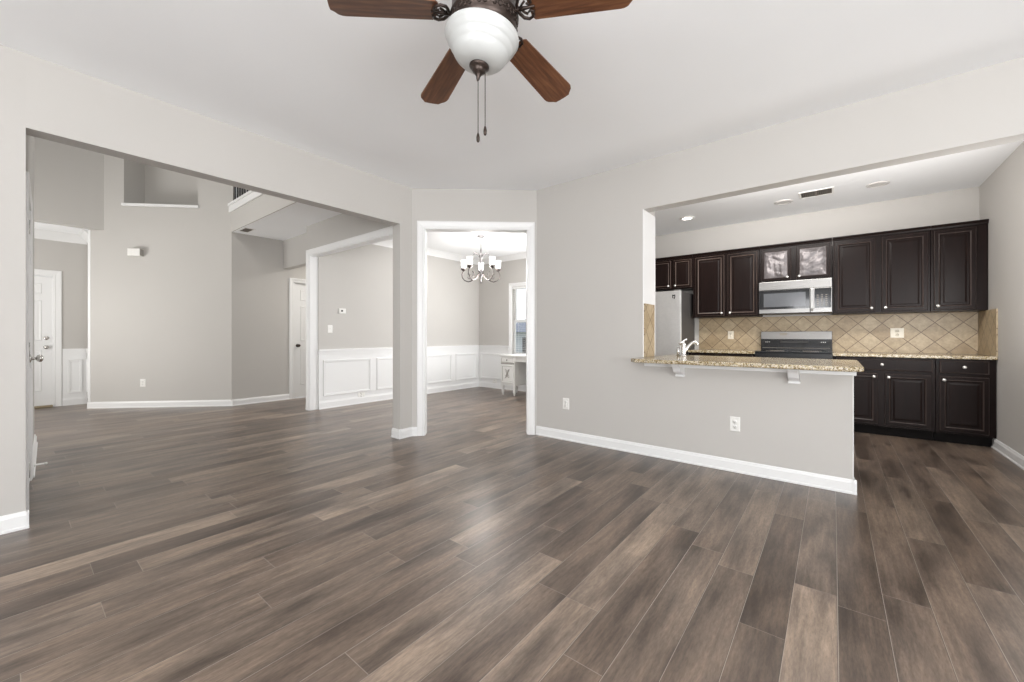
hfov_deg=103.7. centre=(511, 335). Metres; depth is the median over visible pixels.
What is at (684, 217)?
recessed light
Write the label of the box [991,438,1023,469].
baseboard
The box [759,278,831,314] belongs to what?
microwave
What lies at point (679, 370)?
corbel
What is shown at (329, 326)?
light switch
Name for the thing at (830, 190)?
ceiling vent
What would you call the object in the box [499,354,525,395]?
writing desk
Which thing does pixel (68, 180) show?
wall entry header
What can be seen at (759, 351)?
cooktop
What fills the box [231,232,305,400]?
wall
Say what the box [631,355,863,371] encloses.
countertop
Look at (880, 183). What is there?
recessed light
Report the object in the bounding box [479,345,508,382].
trim
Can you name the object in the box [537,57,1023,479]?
wall
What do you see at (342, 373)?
wainscoting
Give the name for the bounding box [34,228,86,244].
crown molding
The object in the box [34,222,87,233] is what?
ceiling
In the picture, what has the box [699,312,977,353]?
tile backsplash
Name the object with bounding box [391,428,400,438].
baseboard
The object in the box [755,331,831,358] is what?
range
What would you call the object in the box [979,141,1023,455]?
wall
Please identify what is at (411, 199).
wall
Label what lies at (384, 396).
baseboard
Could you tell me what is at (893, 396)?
base cabinet
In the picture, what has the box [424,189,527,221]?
wall
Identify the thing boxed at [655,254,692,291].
upper cabinet
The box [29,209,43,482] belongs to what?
door
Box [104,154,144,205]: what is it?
wall
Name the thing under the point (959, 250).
upper cabinet
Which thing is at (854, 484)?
baseboard
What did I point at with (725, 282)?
upper cabinet
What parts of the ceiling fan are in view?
blade, blade, lamp shade, pull chain, blade, blade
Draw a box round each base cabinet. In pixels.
[689,352,754,356]
[833,356,934,440]
[934,359,995,446]
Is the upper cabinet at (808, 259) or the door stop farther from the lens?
the upper cabinet at (808, 259)
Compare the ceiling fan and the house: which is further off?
the house
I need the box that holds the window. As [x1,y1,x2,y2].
[509,282,525,353]
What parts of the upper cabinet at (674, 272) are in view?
door, door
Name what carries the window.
in the wall
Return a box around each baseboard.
[0,510,28,534]
[33,434,37,477]
[62,396,86,405]
[87,400,232,408]
[232,394,289,405]
[318,381,478,409]
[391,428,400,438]
[398,427,412,438]
[412,427,416,435]
[479,381,525,391]
[535,426,856,494]
[853,478,855,492]
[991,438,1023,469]
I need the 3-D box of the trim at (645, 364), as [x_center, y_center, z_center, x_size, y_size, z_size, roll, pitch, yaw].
[1.853,0.260,3.316,1.498,0.044,0.164,0,0,39]
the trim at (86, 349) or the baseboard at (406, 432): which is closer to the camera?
the baseboard at (406, 432)
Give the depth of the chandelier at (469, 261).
6.57 m
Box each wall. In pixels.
[0,45,399,515]
[26,135,33,440]
[34,238,86,348]
[87,243,87,401]
[88,178,241,401]
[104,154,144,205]
[145,164,197,204]
[231,194,295,231]
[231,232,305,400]
[307,213,390,249]
[318,244,478,349]
[393,184,423,428]
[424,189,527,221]
[479,258,525,353]
[528,190,536,433]
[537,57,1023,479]
[643,209,654,356]
[655,186,978,358]
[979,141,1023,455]
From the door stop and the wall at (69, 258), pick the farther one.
the wall at (69, 258)
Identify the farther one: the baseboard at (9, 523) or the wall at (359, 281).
the wall at (359, 281)
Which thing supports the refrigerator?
on the floor
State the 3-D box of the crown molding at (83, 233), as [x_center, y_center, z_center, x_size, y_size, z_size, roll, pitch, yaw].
[-6.716,-1.555,6.317,0.620,0.110,0.110,0,0,39]
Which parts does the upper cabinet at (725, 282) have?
door, door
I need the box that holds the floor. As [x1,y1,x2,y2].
[0,387,1023,681]
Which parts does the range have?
steel panel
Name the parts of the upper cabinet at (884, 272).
door, door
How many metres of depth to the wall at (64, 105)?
2.56 m
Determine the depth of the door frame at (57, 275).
6.29 m
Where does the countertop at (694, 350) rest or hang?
on the base cabinet at (690, 353)
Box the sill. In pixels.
[121,203,198,207]
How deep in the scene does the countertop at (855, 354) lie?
4.34 m
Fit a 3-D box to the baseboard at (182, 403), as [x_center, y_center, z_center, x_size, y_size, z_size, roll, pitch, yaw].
[-5.420,1.061,6.219,2.069,0.098,0.023,0,0,-6]
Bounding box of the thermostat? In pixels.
[339,308,345,313]
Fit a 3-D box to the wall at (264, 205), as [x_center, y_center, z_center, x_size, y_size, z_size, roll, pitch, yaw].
[-3.056,-1.835,5.246,3.776,0.410,0.015,0,0,39]
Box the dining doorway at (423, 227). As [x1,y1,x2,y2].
[417,221,534,435]
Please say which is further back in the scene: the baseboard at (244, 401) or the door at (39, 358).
the baseboard at (244, 401)
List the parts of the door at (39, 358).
knob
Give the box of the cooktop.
[755,350,831,353]
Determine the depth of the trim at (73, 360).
6.43 m
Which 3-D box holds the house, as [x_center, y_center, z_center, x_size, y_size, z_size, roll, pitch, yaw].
[4.391,0.160,23.368,8.300,2.700,6.800,0,0,39]
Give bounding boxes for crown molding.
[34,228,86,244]
[78,229,87,242]
[374,240,478,264]
[479,252,525,264]
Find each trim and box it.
[62,348,86,397]
[85,348,87,397]
[88,230,90,401]
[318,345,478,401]
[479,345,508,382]
[644,363,856,375]
[853,376,853,479]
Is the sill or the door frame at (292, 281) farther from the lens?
the door frame at (292, 281)
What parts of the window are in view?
sash, sash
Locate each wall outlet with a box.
[140,379,145,386]
[358,392,364,396]
[563,398,568,409]
[728,331,733,338]
[730,416,739,431]
[890,328,903,337]
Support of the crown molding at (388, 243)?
attached to the wall at (359, 281)
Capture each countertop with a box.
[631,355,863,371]
[688,349,757,353]
[833,351,997,359]
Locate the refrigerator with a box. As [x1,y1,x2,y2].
[655,289,694,355]
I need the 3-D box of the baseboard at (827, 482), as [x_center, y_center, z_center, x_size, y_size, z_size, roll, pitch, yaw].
[1.337,1.061,3.653,2.730,0.098,0.023,0,0,39]
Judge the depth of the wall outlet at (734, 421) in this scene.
3.27 m
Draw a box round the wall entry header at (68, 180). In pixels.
[34,137,103,229]
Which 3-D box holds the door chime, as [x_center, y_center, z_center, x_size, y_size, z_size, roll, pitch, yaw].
[-5.757,-1.272,6.150,0.172,0.115,0.085,0,0,-6]
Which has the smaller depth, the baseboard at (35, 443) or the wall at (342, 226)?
the baseboard at (35, 443)
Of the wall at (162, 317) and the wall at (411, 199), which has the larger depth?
the wall at (162, 317)
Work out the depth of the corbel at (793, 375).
2.95 m
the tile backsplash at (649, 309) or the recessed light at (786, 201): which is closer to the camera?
the tile backsplash at (649, 309)
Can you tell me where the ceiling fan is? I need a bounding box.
[327,0,631,142]
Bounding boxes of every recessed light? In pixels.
[680,216,694,219]
[774,199,792,204]
[866,181,889,187]
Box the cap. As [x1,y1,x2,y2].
[228,191,262,211]
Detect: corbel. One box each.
[670,364,684,376]
[786,369,800,383]
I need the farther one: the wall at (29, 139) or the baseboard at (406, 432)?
the baseboard at (406, 432)
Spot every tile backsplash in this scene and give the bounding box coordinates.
[644,303,654,356]
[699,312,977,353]
[978,309,997,356]
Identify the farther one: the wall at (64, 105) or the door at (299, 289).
the door at (299, 289)
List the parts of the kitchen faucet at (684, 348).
spout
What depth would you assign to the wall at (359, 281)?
6.83 m
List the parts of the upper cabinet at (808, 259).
door, door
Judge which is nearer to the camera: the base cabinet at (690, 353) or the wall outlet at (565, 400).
the wall outlet at (565, 400)
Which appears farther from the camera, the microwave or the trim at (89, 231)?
the trim at (89, 231)
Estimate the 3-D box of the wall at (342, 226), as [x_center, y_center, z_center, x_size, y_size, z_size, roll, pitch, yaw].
[-2.105,-1.410,5.316,2.376,0.440,0.120,0,0,39]
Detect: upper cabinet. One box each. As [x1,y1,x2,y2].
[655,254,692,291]
[693,246,762,317]
[759,237,831,282]
[832,226,930,314]
[926,219,988,312]
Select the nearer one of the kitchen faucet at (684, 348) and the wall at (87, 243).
the kitchen faucet at (684, 348)
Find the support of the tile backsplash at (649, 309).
attached to the wall
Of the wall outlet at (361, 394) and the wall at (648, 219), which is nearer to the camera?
the wall at (648, 219)
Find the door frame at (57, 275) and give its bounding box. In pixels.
[34,269,61,406]
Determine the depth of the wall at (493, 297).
8.42 m
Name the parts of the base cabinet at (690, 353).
drawer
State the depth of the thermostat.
6.30 m
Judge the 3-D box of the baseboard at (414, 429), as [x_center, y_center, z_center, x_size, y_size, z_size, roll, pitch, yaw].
[-1.081,1.061,4.444,0.060,0.098,0.023,0,0,-2]
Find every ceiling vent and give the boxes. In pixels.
[237,227,255,232]
[798,187,833,198]
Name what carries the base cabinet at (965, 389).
on the floor
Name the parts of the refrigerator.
door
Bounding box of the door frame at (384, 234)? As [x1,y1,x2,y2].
[306,226,392,410]
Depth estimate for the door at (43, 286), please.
6.21 m
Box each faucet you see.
[677,339,698,355]
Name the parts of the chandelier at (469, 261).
lamp shade, lamp shade, stem, lamp shade, lamp shade, lamp shade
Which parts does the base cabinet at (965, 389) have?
drawer, door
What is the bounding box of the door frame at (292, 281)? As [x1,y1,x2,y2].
[289,278,305,398]
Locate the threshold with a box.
[34,405,52,408]
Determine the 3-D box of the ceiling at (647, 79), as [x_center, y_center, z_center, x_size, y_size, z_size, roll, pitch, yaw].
[-0.596,-1.750,2.779,10.800,0.240,10.000,0,0,39]
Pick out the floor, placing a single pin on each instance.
(282, 540)
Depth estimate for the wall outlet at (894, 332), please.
4.79 m
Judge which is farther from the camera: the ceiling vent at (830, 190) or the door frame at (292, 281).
the door frame at (292, 281)
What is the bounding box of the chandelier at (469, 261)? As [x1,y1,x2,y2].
[461,235,500,282]
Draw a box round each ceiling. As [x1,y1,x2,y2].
[0,0,1023,258]
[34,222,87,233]
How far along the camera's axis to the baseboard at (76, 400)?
6.43 m
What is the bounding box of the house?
[516,322,525,352]
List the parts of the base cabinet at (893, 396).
door, drawer, door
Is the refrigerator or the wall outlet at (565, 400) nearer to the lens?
the wall outlet at (565, 400)
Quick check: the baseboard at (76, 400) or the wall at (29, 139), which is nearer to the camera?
the wall at (29, 139)
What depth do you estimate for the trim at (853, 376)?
2.82 m
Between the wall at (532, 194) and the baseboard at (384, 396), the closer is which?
the wall at (532, 194)
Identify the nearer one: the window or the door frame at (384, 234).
the door frame at (384, 234)
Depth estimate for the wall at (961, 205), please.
5.20 m
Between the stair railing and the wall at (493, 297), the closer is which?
the stair railing
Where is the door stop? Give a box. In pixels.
[34,462,47,466]
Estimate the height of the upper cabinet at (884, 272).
0.933 m
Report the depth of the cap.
5.94 m
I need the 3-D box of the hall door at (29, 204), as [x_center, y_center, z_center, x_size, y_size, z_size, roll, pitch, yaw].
[-3.369,0.045,2.808,0.940,2.130,0.013,0,0,41]
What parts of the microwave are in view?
door, panel, handle, control panel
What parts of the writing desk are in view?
drawer, cabinet door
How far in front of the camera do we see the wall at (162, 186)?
6.61 m
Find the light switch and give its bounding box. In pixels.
[328,325,331,332]
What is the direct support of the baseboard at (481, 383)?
attached to the wall
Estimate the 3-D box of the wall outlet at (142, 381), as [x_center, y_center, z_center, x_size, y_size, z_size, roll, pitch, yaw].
[-5.691,0.730,6.196,0.074,0.118,0.009,0,0,-6]
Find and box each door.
[26,171,32,509]
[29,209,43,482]
[34,276,52,405]
[294,283,305,397]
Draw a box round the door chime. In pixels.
[127,248,143,256]
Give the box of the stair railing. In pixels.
[234,187,249,199]
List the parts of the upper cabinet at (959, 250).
door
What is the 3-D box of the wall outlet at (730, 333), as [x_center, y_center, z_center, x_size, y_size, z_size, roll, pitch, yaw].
[3.205,-0.007,5.891,0.074,0.118,0.009,0,0,39]
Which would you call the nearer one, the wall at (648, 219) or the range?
the wall at (648, 219)
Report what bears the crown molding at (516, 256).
attached to the wall
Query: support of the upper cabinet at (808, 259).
attached to the wall at (961, 205)
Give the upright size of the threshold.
0.030 m
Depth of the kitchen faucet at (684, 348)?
4.00 m
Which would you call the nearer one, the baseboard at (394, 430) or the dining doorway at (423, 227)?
the baseboard at (394, 430)
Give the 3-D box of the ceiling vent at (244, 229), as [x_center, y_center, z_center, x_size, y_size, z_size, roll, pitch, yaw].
[-4.096,-1.627,6.201,0.300,0.007,0.150,0,0,39]

